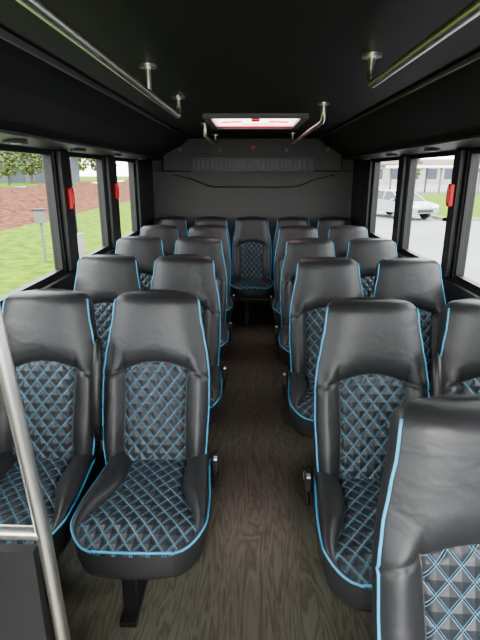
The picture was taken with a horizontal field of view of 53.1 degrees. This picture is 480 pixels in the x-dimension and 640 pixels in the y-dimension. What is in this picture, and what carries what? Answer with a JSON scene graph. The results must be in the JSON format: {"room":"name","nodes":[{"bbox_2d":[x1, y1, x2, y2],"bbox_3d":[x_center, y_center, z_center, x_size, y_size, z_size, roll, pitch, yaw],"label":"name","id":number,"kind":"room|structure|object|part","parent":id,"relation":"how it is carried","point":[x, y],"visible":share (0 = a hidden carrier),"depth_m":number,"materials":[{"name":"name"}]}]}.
{"room":"vehicle interior","nodes":[
{"label":"vehicle interior","id":0,"kind":"room"},
{"bbox_2d":[1,144,154,308],"bbox_3d":[-1.153,-0.050,2.119,0.105,2.015,7.830,0,17,1],"label":"wall","id":1,"kind":"structure","parent":0,"point":[143,169],"depth_m":3.86,"materials":[{"name":"black plastic"}]},
{"bbox_2d":[2,139,27,144],"bbox_3d":[-1.044,-0.826,2.229,0.086,0.016,0.176,0,17,1],"label":"light","id":2,"kind":"object","parent":1,"relation":"attached to","point":[9,141],"visible":0.98,"depth_m":2.19,"materials":[{"name":"grey plastic"}]},
{"bbox_2d":[0,144,64,306],"bbox_3d":[-1.152,-0.518,2.509,0.045,0.740,0.950,0,17,1],"label":"window","id":3,"kind":"structure","parent":1,"relation":"in","point":[47,154],"depth_m":2.88,"materials":[{"name":"black metal"}]},
{"bbox_2d":[67,188,74,208],"bbox_3d":[-1.063,-0.767,3.032,0.036,0.130,0.044,0,17,1],"label":"handle","id":4,"kind":"object","parent":1,"relation":"attached to","point":[71,197],"visible":1,"depth_m":3.02,"materials":[{"name":"red plastic"}]},
{"bbox_2d":[69,157,73,190],"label":"street lamp","id":5,"kind":"object","parent":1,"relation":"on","point":[69,157],"depth_m":13.47,"materials":[{"name":"metal"}]},
{"bbox_2d":[70,149,85,151],"bbox_3d":[-1.025,-1.075,3.042,0.086,0.016,0.176,0,17,1],"label":"light","id":6,"kind":"object","parent":1,"relation":"attached to","point":[71,150],"visible":0.98,"depth_m":3.00,"materials":[{"name":"grey plastic"}]},
{"bbox_2d":[69,152,109,258],"bbox_3d":[-1.128,-0.838,3.556,0.045,0.740,0.800,0,17,1],"label":"window","id":7,"kind":"structure","parent":1,"relation":"in","point":[99,159],"depth_m":3.87,"materials":[{"name":"black metal"}]},
{"bbox_2d":[0,28,189,160],"bbox_3d":[-0.897,-0.842,1.834,0.480,0.275,7.760,0,17,1],"label":"trim","id":8,"kind":"structure","parent":1,"relation":"attached to","point":[37,98],"depth_m":2.27,"materials":[{"name":"black plastic"}]},
{"bbox_2d":[110,154,121,156],"bbox_3d":[-1.005,-1.338,3.902,0.086,0.016,0.176,0,17,1],"label":"light","id":9,"kind":"object","parent":1,"relation":"attached to","point":[113,155],"visible":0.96,"depth_m":3.85,"materials":[{"name":"grey plastic"}]},
{"bbox_2d":[114,183,118,198],"bbox_3d":[-1.040,-1.090,4.052,0.036,0.130,0.044,0,17,1],"label":"handle","id":10,"kind":"object","parent":1,"relation":"attached to","point":[116,187],"visible":1,"depth_m":4.04,"materials":[{"name":"red plastic"}]},
{"bbox_2d":[116,158,137,236],"bbox_3d":[-1.105,-1.154,4.588,0.045,0.740,0.760,0,17,1],"label":"window","id":11,"kind":"structure","parent":1,"relation":"in","point":[131,161],"depth_m":4.90,"materials":[{"name":"black metal"}]},
{"bbox_2d":[42,304,372,639],"bbox_3d":[0.061,0.950,2.397,2.535,0.060,7.830,0,17,1],"label":"floor","id":12,"kind":"structure","parent":0,"point":[258,574],"depth_m":2.07,"materials":[{"name":"brown wood"}]},
{"bbox_2d":[0,304,70,639],"bbox_3d":[-0.703,0.366,0.861,0.863,1.956,0.090,0,17,1],"label":"stanchion","id":13,"kind":"object","parent":12,"relation":"on","point":[23,604],"visible":1,"depth_m":0.87,"materials":[{"name":"silver metal"}]},
{"bbox_2d":[0,289,101,568],"bbox_3d":[-0.804,0.508,1.843,0.470,1.108,0.824,0,17,1],"label":"passenger seat","id":14,"kind":"object","parent":12,"relation":"on","point":[52,333],"visible":0.66,"depth_m":1.96,"materials":[{"name":"grey leather"}]},
{"bbox_2d":[0,450,100,568],"bbox_3d":[-0.803,0.671,1.779,0.452,0.181,0.587,0,17,1],"label":"cushion","id":15,"kind":"object","parent":14,"relation":"on","point":[65,476],"depth_m":1.76,"materials":[{"name":"grey leather"}]},
{"bbox_3d":[-0.808,0.248,2.012,0.443,0.712,0.340,0,17,1],"label":"backrest","id":16,"kind":"part","parent":14,"relation":"part of","materials":[{"name":"grey leather"}]},
{"bbox_2d":[73,254,141,448],"bbox_3d":[-0.795,0.236,2.733,0.470,1.108,0.824,0,17,1],"label":"passenger seat","id":17,"kind":"object","parent":12,"relation":"on","point":[104,277],"visible":0.23,"depth_m":2.85,"materials":[{"name":"grey leather"}]},
{"bbox_2d":[101,369,103,422],"bbox_3d":[-0.794,0.399,2.668,0.452,0.181,0.587,0,17,1],"label":"cushion","id":18,"kind":"object","parent":17,"relation":"on","point":[102,369],"depth_m":2.56,"materials":[{"name":"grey leather"}]},
{"bbox_3d":[-0.798,-0.024,2.901,0.443,0.712,0.340,0,17,1],"label":"backrest","id":19,"kind":"part","parent":17,"relation":"part of","materials":[{"name":"grey leather"}]},
{"bbox_2d":[115,236,164,289],"bbox_3d":[-0.778,-0.022,3.574,0.470,1.108,0.824,0,17,1],"label":"passenger seat","id":20,"kind":"object","parent":12,"relation":"on","point":[146,249],"visible":0.22,"depth_m":3.69,"materials":[{"name":"grey leather"}]},
{"bbox_2d":[70,289,218,627],"bbox_3d":[-0.345,0.512,1.833,0.513,1.108,0.816,0,17,1],"label":"passenger seat","id":21,"kind":"object","parent":12,"relation":"on","point":[144,517],"visible":1,"depth_m":1.94,"materials":[{"name":"grey leather"}]},
{"bbox_3d":[-0.577,0.337,1.969,0.040,0.514,0.148,0,17,1],"label":"armrest","id":22,"kind":"part","parent":21,"relation":"part of","materials":[{"name":"grey plastic"}]},
{"bbox_2d":[72,449,210,579],"bbox_3d":[-0.332,0.674,1.769,0.452,0.181,0.587,0,17,1],"label":"cushion","id":23,"kind":"object","parent":21,"relation":"on","point":[145,516],"depth_m":1.61,"materials":[{"name":"grey leather"}]},
{"bbox_3d":[-0.346,0.252,2.003,0.443,0.712,0.340,0,17,1],"label":"backrest","id":24,"kind":"part","parent":21,"relation":"part of","materials":[{"name":"grey leather"}]},
{"bbox_3d":[-0.313,0.808,1.902,0.448,0.500,0.490,0,17,1],"label":"frame","id":25,"kind":"part","parent":21,"relation":"part of","materials":[{"name":"black metal"}]},
{"bbox_2d":[140,224,178,255],"bbox_3d":[-0.764,-0.276,4.406,0.470,1.108,0.824,0,17,1],"label":"passenger seat","id":26,"kind":"object","parent":12,"relation":"on","point":[168,234],"visible":0.2,"depth_m":4.52,"materials":[{"name":"grey leather"}]},
{"bbox_2d":[154,216,187,237],"bbox_3d":[-0.792,-0.537,5.257,0.458,1.108,0.816,0,17,1],"label":"passenger seat","id":27,"kind":"object","parent":12,"relation":"on","point":[180,223],"visible":0.13,"depth_m":5.38,"materials":[{"name":"grey leather"}]},
{"bbox_2d":[142,254,226,425],"bbox_3d":[-0.335,0.239,2.722,0.513,1.108,0.816,0,17,1],"label":"passenger seat","id":28,"kind":"object","parent":12,"relation":"on","point":[192,273],"visible":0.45,"depth_m":2.84,"materials":[{"name":"grey leather"}]},
{"bbox_3d":[-0.337,-0.021,2.892,0.443,0.712,0.340,0,17,1],"label":"backrest","id":29,"kind":"part","parent":28,"relation":"part of","materials":[{"name":"grey leather"}]},
{"bbox_2d":[209,365,221,424],"bbox_3d":[-0.322,0.402,2.658,0.452,0.181,0.587,0,17,1],"label":"cushion","id":30,"kind":"object","parent":28,"relation":"on","point":[215,370],"depth_m":2.51,"materials":[{"name":"grey leather"}]},
{"bbox_3d":[-0.303,0.536,2.792,0.448,0.500,0.490,0,17,1],"label":"frame","id":31,"kind":"part","parent":28,"relation":"part of","materials":[{"name":"black metal"}]},
{"bbox_2d":[174,236,231,361],"bbox_3d":[-0.319,-0.018,3.563,0.513,1.108,0.816,0,17,1],"label":"passenger seat","id":32,"kind":"object","parent":12,"relation":"on","point":[211,247],"visible":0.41,"depth_m":3.68,"materials":[{"name":"grey leather"}]},
{"bbox_3d":[-0.320,-0.279,3.733,0.443,0.712,0.340,0,17,1],"label":"backrest","id":33,"kind":"part","parent":32,"relation":"part of","materials":[{"name":"grey leather"}]},
{"bbox_2d":[219,322,227,360],"bbox_3d":[-0.306,0.144,3.500,0.452,0.181,0.587,0,17,1],"label":"cushion","id":34,"kind":"object","parent":32,"relation":"on","point":[224,327],"depth_m":3.32,"materials":[{"name":"grey leather"}]},
{"bbox_3d":[-0.287,0.278,3.633,0.448,0.500,0.490,0,17,1],"label":"frame","id":35,"kind":"part","parent":32,"relation":"part of","materials":[{"name":"black metal"}]},
{"bbox_2d":[188,224,234,321],"bbox_3d":[-0.305,-0.273,4.395,0.513,1.108,0.816,0,17,1],"label":"passenger seat","id":36,"kind":"object","parent":12,"relation":"on","point":[218,231],"visible":0.26,"depth_m":4.51,"materials":[{"name":"grey leather"}]},
{"bbox_3d":[-0.306,-0.533,4.565,0.443,0.712,0.340,0,17,1],"label":"backrest","id":37,"kind":"part","parent":36,"relation":"part of","materials":[{"name":"grey leather"}]},
{"bbox_2d":[226,294,231,321],"bbox_3d":[-0.292,-0.111,4.331,0.452,0.181,0.587,0,17,1],"label":"cushion","id":38,"kind":"object","parent":36,"relation":"on","point":[229,299],"depth_m":4.14,"materials":[{"name":"grey leather"}]},
{"bbox_3d":[-0.273,0.024,4.465,0.448,0.500,0.490,0,17,1],"label":"frame","id":39,"kind":"part","parent":36,"relation":"part of","materials":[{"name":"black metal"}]},
{"bbox_2d":[195,216,230,254],"bbox_3d":[-0.332,-0.534,5.247,0.458,1.108,0.816,0,17,1],"label":"passenger seat","id":40,"kind":"object","parent":12,"relation":"on","point":[211,220],"visible":0.22,"depth_m":5.37,"materials":[{"name":"grey leather"}]},
{"bbox_2d":[230,217,273,326],"bbox_3d":[0.128,-0.531,5.237,0.458,1.108,0.816,0,17,1],"label":"passenger seat","id":41,"kind":"object","parent":12,"relation":"on","point":[251,245],"visible":1,"depth_m":5.35,"materials":[{"name":"grey leather"}]},
{"bbox_2d":[230,275,272,297],"bbox_3d":[0.125,-0.369,5.174,0.452,0.181,0.587,0,17,1],"label":"cushion","id":42,"kind":"object","parent":41,"relation":"on","point":[243,286],"depth_m":4.95,"materials":[{"name":"grey leather"}]},
{"bbox_3d":[0.133,-0.791,5.407,0.443,0.712,0.340,0,17,1],"label":"backrest","id":43,"kind":"part","parent":41,"relation":"part of","materials":[{"name":"grey leather"}]},
{"bbox_3d":[0.127,-0.235,5.307,0.370,0.500,0.490,0,17,1],"label":"frame","id":44,"kind":"part","parent":41,"relation":"part of","materials":[{"name":"black metal"}]},
{"bbox_2d":[273,217,309,291],"bbox_3d":[0.587,-0.528,5.228,0.458,1.108,0.816,0,17,1],"label":"passenger seat","id":45,"kind":"object","parent":12,"relation":"on","point":[284,221],"visible":0.23,"depth_m":5.36,"materials":[{"name":"grey leather"}]},
{"bbox_3d":[0.593,-0.788,5.397,0.443,0.712,0.340,0,17,1],"label":"backrest","id":46,"kind":"part","parent":45,"relation":"part of","materials":[{"name":"grey leather"}]},
{"bbox_2d":[270,225,317,325],"bbox_3d":[0.531,-0.256,4.340,0.513,1.108,0.816,0,17,1],"label":"passenger seat","id":47,"kind":"object","parent":12,"relation":"on","point":[286,233],"visible":0.34,"depth_m":4.46,"materials":[{"name":"grey leather"}]},
{"bbox_3d":[0.498,0.040,4.410,0.448,0.500,0.490,0,17,1],"label":"frame","id":48,"kind":"part","parent":47,"relation":"part of","materials":[{"name":"black metal"}]},
{"bbox_2d":[273,296,280,324],"bbox_3d":[0.515,-0.094,4.276,0.452,0.181,0.587,0,17,1],"label":"cushion","id":49,"kind":"object","parent":47,"relation":"on","point":[276,301],"depth_m":4.09,"materials":[{"name":"grey leather"}]},
{"bbox_3d":[0.542,-0.516,4.509,0.443,0.712,0.340,0,17,1],"label":"backrest","id":50,"kind":"part","parent":47,"relation":"part of","materials":[{"name":"grey leather"}]},
{"bbox_2d":[275,237,334,368],"bbox_3d":[0.514,0.010,3.470,0.513,1.108,0.816,0,17,1],"label":"passenger seat","id":51,"kind":"object","parent":12,"relation":"on","point":[297,249],"visible":0.38,"depth_m":3.59,"materials":[{"name":"grey leather"}]},
{"bbox_3d":[0.481,0.307,3.540,0.448,0.500,0.490,0,17,1],"label":"frame","id":52,"kind":"part","parent":51,"relation":"part of","materials":[{"name":"black metal"}]},
{"bbox_2d":[279,325,289,365],"bbox_3d":[0.498,0.172,3.406,0.452,0.181,0.587,0,17,1],"label":"cushion","id":53,"kind":"object","parent":51,"relation":"on","point":[284,329],"depth_m":3.24,"materials":[{"name":"grey leather"}]},
{"bbox_3d":[0.526,-0.250,3.639,0.443,0.712,0.340,0,17,1],"label":"backrest","id":54,"kind":"part","parent":51,"relation":"part of","materials":[{"name":"grey leather"}]},
{"bbox_2d":[282,257,372,437],"bbox_3d":[0.497,0.268,2.628,0.513,1.108,0.816,0,17,1],"label":"passenger seat","id":55,"kind":"object","parent":12,"relation":"on","point":[319,281],"visible":0.56,"depth_m":2.75,"materials":[{"name":"grey leather"}]},
{"bbox_3d":[0.464,0.564,2.699,0.448,0.500,0.490,0,17,1],"label":"frame","id":56,"kind":"part","parent":55,"relation":"part of","materials":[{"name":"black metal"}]},
{"bbox_2d":[288,370,313,437],"bbox_3d":[0.481,0.430,2.565,0.452,0.181,0.587,0,17,1],"label":"cushion","id":57,"kind":"object","parent":55,"relation":"on","point":[300,382],"depth_m":2.42,"materials":[{"name":"grey leather"}]},
{"bbox_3d":[0.508,0.008,2.798,0.443,0.712,0.340,0,17,1],"label":"backrest","id":58,"kind":"part","parent":55,"relation":"part of","materials":[{"name":"grey leather"}]},
{"bbox_3d":[0.737,0.096,2.754,0.040,0.514,0.148,0,17,1],"label":"armrest","id":59,"kind":"part","parent":55,"relation":"part of","materials":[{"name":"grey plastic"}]},
{"bbox_2d":[317,217,350,238],"bbox_3d":[1.047,-0.525,5.218,0.458,1.108,0.816,0,17,1],"label":"passenger seat","id":60,"kind":"object","parent":12,"relation":"on","point":[324,224],"visible":0.13,"depth_m":5.34,"materials":[{"name":"grey leather"}]},
{"bbox_2d":[328,225,367,257],"bbox_3d":[0.995,-0.254,4.331,0.470,1.108,0.824,0,17,1],"label":"passenger seat","id":61,"kind":"object","parent":12,"relation":"on","point":[340,236],"visible":0.14,"depth_m":4.45,"materials":[{"name":"grey leather"}]},
{"bbox_2d":[346,238,397,296],"bbox_3d":[0.978,0.013,3.461,0.470,1.108,0.824,0,17,1],"label":"passenger seat","id":62,"kind":"object","parent":12,"relation":"on","point":[367,252],"visible":0.18,"depth_m":3.58,"materials":[{"name":"grey leather"}]},
{"bbox_2d":[303,297,442,612],"bbox_3d":[0.500,0.549,1.710,0.513,1.108,0.816,0,17,1],"label":"passenger seat","id":63,"kind":"object","parent":12,"relation":"on","point":[371,360],"visible":0.55,"depth_m":1.82,"materials":[{"name":"grey leather"}]},
{"bbox_3d":[0.467,0.846,1.781,0.448,0.500,0.490,0,17,1],"label":"frame","id":64,"kind":"part","parent":63,"relation":"part of","materials":[{"name":"black metal"}]},
{"bbox_2d":[312,466,381,612],"bbox_3d":[0.484,0.711,1.647,0.452,0.181,0.587,0,17,1],"label":"cushion","id":65,"kind":"object","parent":63,"relation":"on","point":[344,498],"depth_m":1.56,"materials":[{"name":"grey leather"}]},
{"bbox_3d":[0.511,0.289,1.880,0.443,0.712,0.340,0,17,1],"label":"backrest","id":66,"kind":"part","parent":63,"relation":"part of","materials":[{"name":"grey leather"}]},
{"bbox_3d":[0.740,0.377,1.836,0.040,0.514,0.148,0,17,1],"label":"armrest","id":67,"kind":"part","parent":63,"relation":"part of","materials":[{"name":"black leather"}]},
{"bbox_2d":[372,257,445,396],"bbox_3d":[0.961,0.271,2.620,0.470,1.108,0.824,0,17,1],"label":"passenger seat","id":68,"kind":"object","parent":12,"relation":"on","point":[414,280],"visible":0.24,"depth_m":2.74,"materials":[{"name":"grey leather"}]},
{"bbox_2d":[428,375,430,396],"bbox_3d":[0.956,0.433,2.555,0.452,0.181,0.587,0,17,1],"label":"cushion","id":69,"kind":"object","parent":68,"relation":"on","point":[429,376],"depth_m":2.63,"materials":[{"name":"leather"}]},
{"bbox_2d":[372,394,479,639],"bbox_3d":[0.501,0.808,0.864,0.513,1.108,0.816,0,17,1],"label":"passenger seat","id":70,"kind":"object","parent":12,"relation":"on","point":[426,546],"visible":1,"depth_m":0.99,"materials":[{"name":"grey leather"}]},
{"bbox_2d":[430,297,479,395],"bbox_3d":[0.964,0.552,1.701,0.470,1.108,0.824,0,17,1],"label":"passenger seat","id":71,"kind":"object","parent":12,"relation":"on","point":[458,339],"visible":0.35,"depth_m":1.83,"materials":[{"name":"grey leather"}]},
{"bbox_2d":[0,0,479,136],"bbox_3d":[0.061,-0.992,1.803,2.535,0.070,7.830,0,17,1],"label":"ceiling","id":72,"kind":"structure","parent":0,"point":[223,56],"depth_m":1.55,"materials":[{"name":"black plastic"}]},
{"bbox_2d":[16,0,184,118],"bbox_3d":[-0.365,-0.577,0.765,0.068,0.112,3.784,0,17,1],"label":"grab rail","id":73,"kind":"object","parent":72,"relation":"attached to","point":[39,8],"visible":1,"depth_m":1.17,"materials":[{"name":"silver metal"}]},
{"bbox_2d":[200,123,218,145],"bbox_3d":[-0.271,-1.707,4.452,0.068,0.112,1.268,0,17,1],"label":"grab rail","id":74,"kind":"object","parent":72,"relation":"attached to","point":[206,137],"visible":0.98,"depth_m":4.08,"materials":[{"name":"silver metal"}]},
{"bbox_2d":[202,113,308,129],"bbox_3d":[0.116,-1.539,3.658,0.720,0.090,0.900,0,17,1],"label":"roof hatch","id":75,"kind":"object","parent":72,"relation":"attached to","point":[216,121],"visible":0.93,"depth_m":3.59,"materials":[{"name":"grey plastic"}]},
{"bbox_2d":[289,102,329,143],"bbox_3d":[0.504,-1.504,3.791,0.068,0.112,2.218,0,17,1],"label":"grab rail","id":76,"kind":"object","parent":72,"relation":"attached to","point":[323,105],"visible":1,"depth_m":2.93,"materials":[{"name":"silver metal"}]},
{"bbox_2d":[361,0,479,87],"bbox_3d":[0.414,-0.436,0.304,0.068,0.112,2.854,0,17,1],"label":"grab rail","id":77,"kind":"object","parent":72,"relation":"attached to","point":[471,11],"visible":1,"depth_m":1.12,"materials":[{"name":"silver metal"}]},
{"bbox_2d":[152,144,353,303],"bbox_3d":[0.146,-1.150,5.811,2.535,2.075,0.070,0,17,1],"label":"wall","id":78,"kind":"structure","parent":0,"point":[347,165],"depth_m":5.61,"materials":[{"name":"grey plastic"}]},
{"bbox_2d":[177,146,183,153],"bbox_3d":[-0.674,-1.929,5.445,0.080,0.080,0.030,0,17,1],"label":"speaker","id":79,"kind":"object","parent":78,"relation":"attached to","point":[180,149],"visible":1,"depth_m":5.43},
{"bbox_2d":[217,146,223,153],"bbox_3d":[-0.224,-1.926,5.435,0.080,0.080,0.030,0,17,1],"label":"speaker","id":80,"kind":"object","parent":78,"relation":"attached to","point":[220,149],"visible":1,"depth_m":5.42},
{"bbox_2d":[152,171,352,264],"bbox_3d":[0.145,-1.206,5.747,2.355,1.100,0.020,0,17,1],"label":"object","id":81,"kind":"structure","parent":78,"relation":"attached to","point":[176,196],"depth_m":5.66,"materials":[{"name":"black plastic"}]},
{"bbox_2d":[174,175,333,187],"bbox_3d":[0.157,-1.621,5.607,1.862,0.151,0.014,0,17,1],"label":"trim rear seam","id":82,"kind":"object","parent":81,"relation":"attached to","point":[174,175],"depth_m":5.62,"materials":[{"name":"black plastic"}]},
{"bbox_2d":[190,157,314,171],"bbox_3d":[0.140,-1.768,5.457,1.410,0.155,0.066,0,17,1],"label":"air vent","id":83,"kind":"object","parent":78,"relation":"attached to","point":[197,164],"visible":1,"depth_m":5.44,"materials":[{"name":"grey plastic"}]},
{"bbox_2d":[162,137,342,170],"bbox_3d":[0.137,-1.896,5.499,2.060,0.365,0.089,0,17,1],"label":"header","id":84,"kind":"object","parent":78,"relation":"attached to","point":[173,160],"depth_m":5.44,"materials":[{"name":"black plastic"}]},
{"bbox_2d":[250,144,255,149],"bbox_3d":[0.145,-1.951,5.413,0.070,0.070,0.038,0,17,1],"label":"marker light","id":85,"kind":"object","parent":78,"relation":"attached to","point":[252,146],"visible":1,"depth_m":5.40,"materials":[{"name":"red plastic"}]},
{"bbox_2d":[283,146,289,153],"bbox_3d":[0.525,-1.922,5.420,0.080,0.080,0.030,0,17,1],"label":"speaker","id":86,"kind":"object","parent":78,"relation":"attached to","point":[286,149],"visible":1,"depth_m":5.41},
{"bbox_2d":[324,146,330,153],"bbox_3d":[0.985,-1.919,5.410,0.080,0.080,0.030,0,17,1],"label":"speaker","id":87,"kind":"object","parent":78,"relation":"attached to","point":[327,149],"visible":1,"depth_m":5.40},
{"bbox_2d":[350,147,479,303],"bbox_3d":[1.276,-0.035,2.068,0.105,2.015,7.830,0,17,1],"label":"wall","id":88,"kind":"structure","parent":0,"point":[363,170],"depth_m":3.72,"materials":[{"name":"black plastic"}]},
{"bbox_2d":[369,157,398,238],"bbox_3d":[1.342,-1.101,4.413,0.045,0.740,0.900,0,17,1],"label":"window","id":89,"kind":"structure","parent":88,"relation":"in","point":[377,161],"depth_m":4.78,"materials":[{"name":"black metal"}]},
{"bbox_2d":[317,50,479,160],"bbox_3d":[1.026,-0.829,1.794,0.465,0.275,7.760,0,17,1],"label":"trim","id":90,"kind":"structure","parent":88,"relation":"attached to","point":[448,107],"depth_m":2.59,"materials":[{"name":"black plastic"}]},
{"bbox_2d":[401,150,454,265],"bbox_3d":[1.318,-0.779,3.361,0.045,0.740,0.900,0,17,1],"label":"window","id":91,"kind":"structure","parent":88,"relation":"in","point":[413,158],"depth_m":3.72,"materials":[{"name":"black metal"}]},
{"bbox_2d":[424,148,440,151],"bbox_3d":[1.200,-1.060,2.995,0.086,0.016,0.176,0,17,1],"label":"light","id":92,"kind":"object","parent":88,"relation":"attached to","point":[429,149],"visible":0.93,"depth_m":2.94,"materials":[{"name":"grey plastic"}]},
{"bbox_2d":[446,184,454,206],"bbox_3d":[1.230,-0.731,2.813,0.036,0.130,0.044,0,17,1],"label":"handle","id":93,"kind":"object","parent":88,"relation":"attached to","point":[451,187],"visible":1,"depth_m":2.80,"materials":[{"name":"red plastic"}]},
{"bbox_2d":[453,148,479,292],"bbox_3d":[1.295,-0.474,2.367,0.045,0.740,0.860,0,17,1],"label":"window","id":94,"kind":"structure","parent":88,"relation":"in","point":[474,157],"depth_m":2.74,"materials":[{"name":"black metal"}]},
{"label":"outside","id":95,"kind":"structure","parent":0,"visible":0},
{"bbox_2d":[0,176,128,187],"bbox_3d":[-68.065,-18.444,63.901,101.000,0.001,210.000,0,17,1],"label":"lawn","id":96,"kind":"structure","parent":95,"point":[82,178],"depth_m":63.60,"materials":[{"name":"green plant"}]},
{"bbox_2d":[0,156,4,178],"bbox_3d":[-20.160,-12.330,38.506,2.222,3.296,2.225,7,18,22],"label":"leafy tree","id":97,"kind":"object","parent":96,"relation":"on","point":[1,158],"visible":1,"depth_m":38.86,"materials":[{"name":"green plant"}]},
{"bbox_2d":[0,151,22,184],"bbox_3d":[-21.492,-14.605,44.114,2.740,4.360,2.906,-6,18,-18],"label":"leafy tree","id":98,"kind":"object","parent":96,"relation":"on","point":[10,160],"visible":0.52,"depth_m":43.84,"materials":[{"name":"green plant"}]},
{"bbox_2d":[12,152,42,183],"bbox_3d":[-21.867,-16.785,49.871,3.528,5.157,3.610,0,17,1],"label":"leafy tree","id":99,"kind":"object","parent":96,"relation":"on","point":[28,166],"visible":0.39,"depth_m":49.65,"materials":[{"name":"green plant"}]},
{"bbox_2d":[0,151,79,188],"bbox_3d":[-25.185,-18.378,57.712,10.200,6.000,9.200,0,17,1],"label":"warehouse","id":100,"kind":"structure","parent":96,"relation":"on","point":[18,178],"depth_m":54.28,"materials":[{"name":"grey"}]},
{"bbox_2d":[78,158,89,171],"bbox_3d":[-24.408,-24.200,70.555,4.588,7.220,4.717,-8,19,-25],"label":"leafy tree","id":101,"kind":"object","parent":96,"relation":"on","point":[84,164],"visible":0.1,"depth_m":70.77,"materials":[{"name":"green plant"}]},
{"bbox_2d":[88,159,116,170],"bbox_3d":[-18.127,-21.330,62.907,3.958,6.212,4.487,0,17,1],"label":"leafy tree","id":102,"kind":"object","parent":96,"relation":"on","point":[92,161],"visible":0.1,"depth_m":62.53,"materials":[{"name":"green plant"}]},
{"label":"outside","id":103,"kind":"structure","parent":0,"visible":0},
{"bbox_2d":[0,201,131,295],"bbox_3d":[-5.733,-14.799,56.272,7.000,0.001,196.000,0,17,1],"label":"lawn","id":104,"kind":"structure","parent":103,"point":[22,262],"depth_m":16.13,"materials":[{"name":"green plant"}]},
{"bbox_2d":[32,209,46,261],"bbox_3d":[-5.317,-2.264,12.923,0.320,1.420,0.200,0,17,1],"label":"mailbox","id":105,"kind":"object","parent":104,"relation":"on","point":[39,214],"visible":1,"depth_m":12.74,"materials":[{"name":"grey metal"}]},
{"bbox_2d":[75,207,84,256],"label":"street lamp","id":106,"kind":"object","parent":104,"relation":"on","point":[80,238],"depth_m":13.94,"materials":[{"name":"metal"}]},
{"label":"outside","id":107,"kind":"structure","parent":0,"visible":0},
{"bbox_2d":[375,184,479,282],"bbox_3d":[49.607,-16.487,61.815,103.600,0.001,210.000,0,17,1],"label":"asphalt road","id":108,"kind":"structure","parent":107,"point":[426,235],"depth_m":19.41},
{"bbox_2d":[377,190,438,218],"bbox_3d":[8.541,-6.380,26.305,2.000,1.451,4.600,-7,18,-22],"label":"parked car","id":109,"kind":"object","parent":108,"relation":"on","point":[386,198],"visible":0.48,"depth_m":25.40,"materials":[{"name":"grey paint"}]},
{"bbox_2d":[416,159,423,177],"bbox_3d":[32.107,-28.310,89.963,4.043,6.112,4.339,0,17,1],"label":"leafy tree","id":110,"kind":"object","parent":108,"relation":"on","point":[419,162],"visible":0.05,"depth_m":89.28,"materials":[{"name":"green plant"}]},
{"bbox_2d":[379,159,479,183],"bbox_3d":[48.585,-34.903,112.687,49.200,5.400,15.200,0,17,1],"label":"office building","id":111,"kind":"structure","parent":108,"relation":"on","point":[433,174],"depth_m":106.48,"materials":[{"name":"brown"}]},
{"bbox_2d":[386,165,479,193],"bbox_3d":[27.824,-16.994,57.972,19.000,3.200,6.000,0,17,1],"label":"canopy","id":112,"kind":"object","parent":108,"relation":"on","point":[391,166],"visible":0.52,"depth_m":55.76,"materials":[{"name":"white concrete"}]},
{"bbox_2d":[417,194,479,220],"bbox_3d":[20.757,-9.278,38.006,20.200,0.160,29.000,0,17,1],"label":"lawn","id":113,"kind":"structure","parent":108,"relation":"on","point":[440,199],"depth_m":33.80,"materials":[{"name":"plant"}]},
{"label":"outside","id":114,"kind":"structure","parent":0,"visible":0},
{"bbox_2d":[0,179,129,230],"bbox_3d":[-13.508,-15.157,55.032,8.500,1.409,193.500,0,17,1],"label":"ground","id":115,"kind":"structure","parent":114,"point":[17,204],"depth_m":32.51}
]}

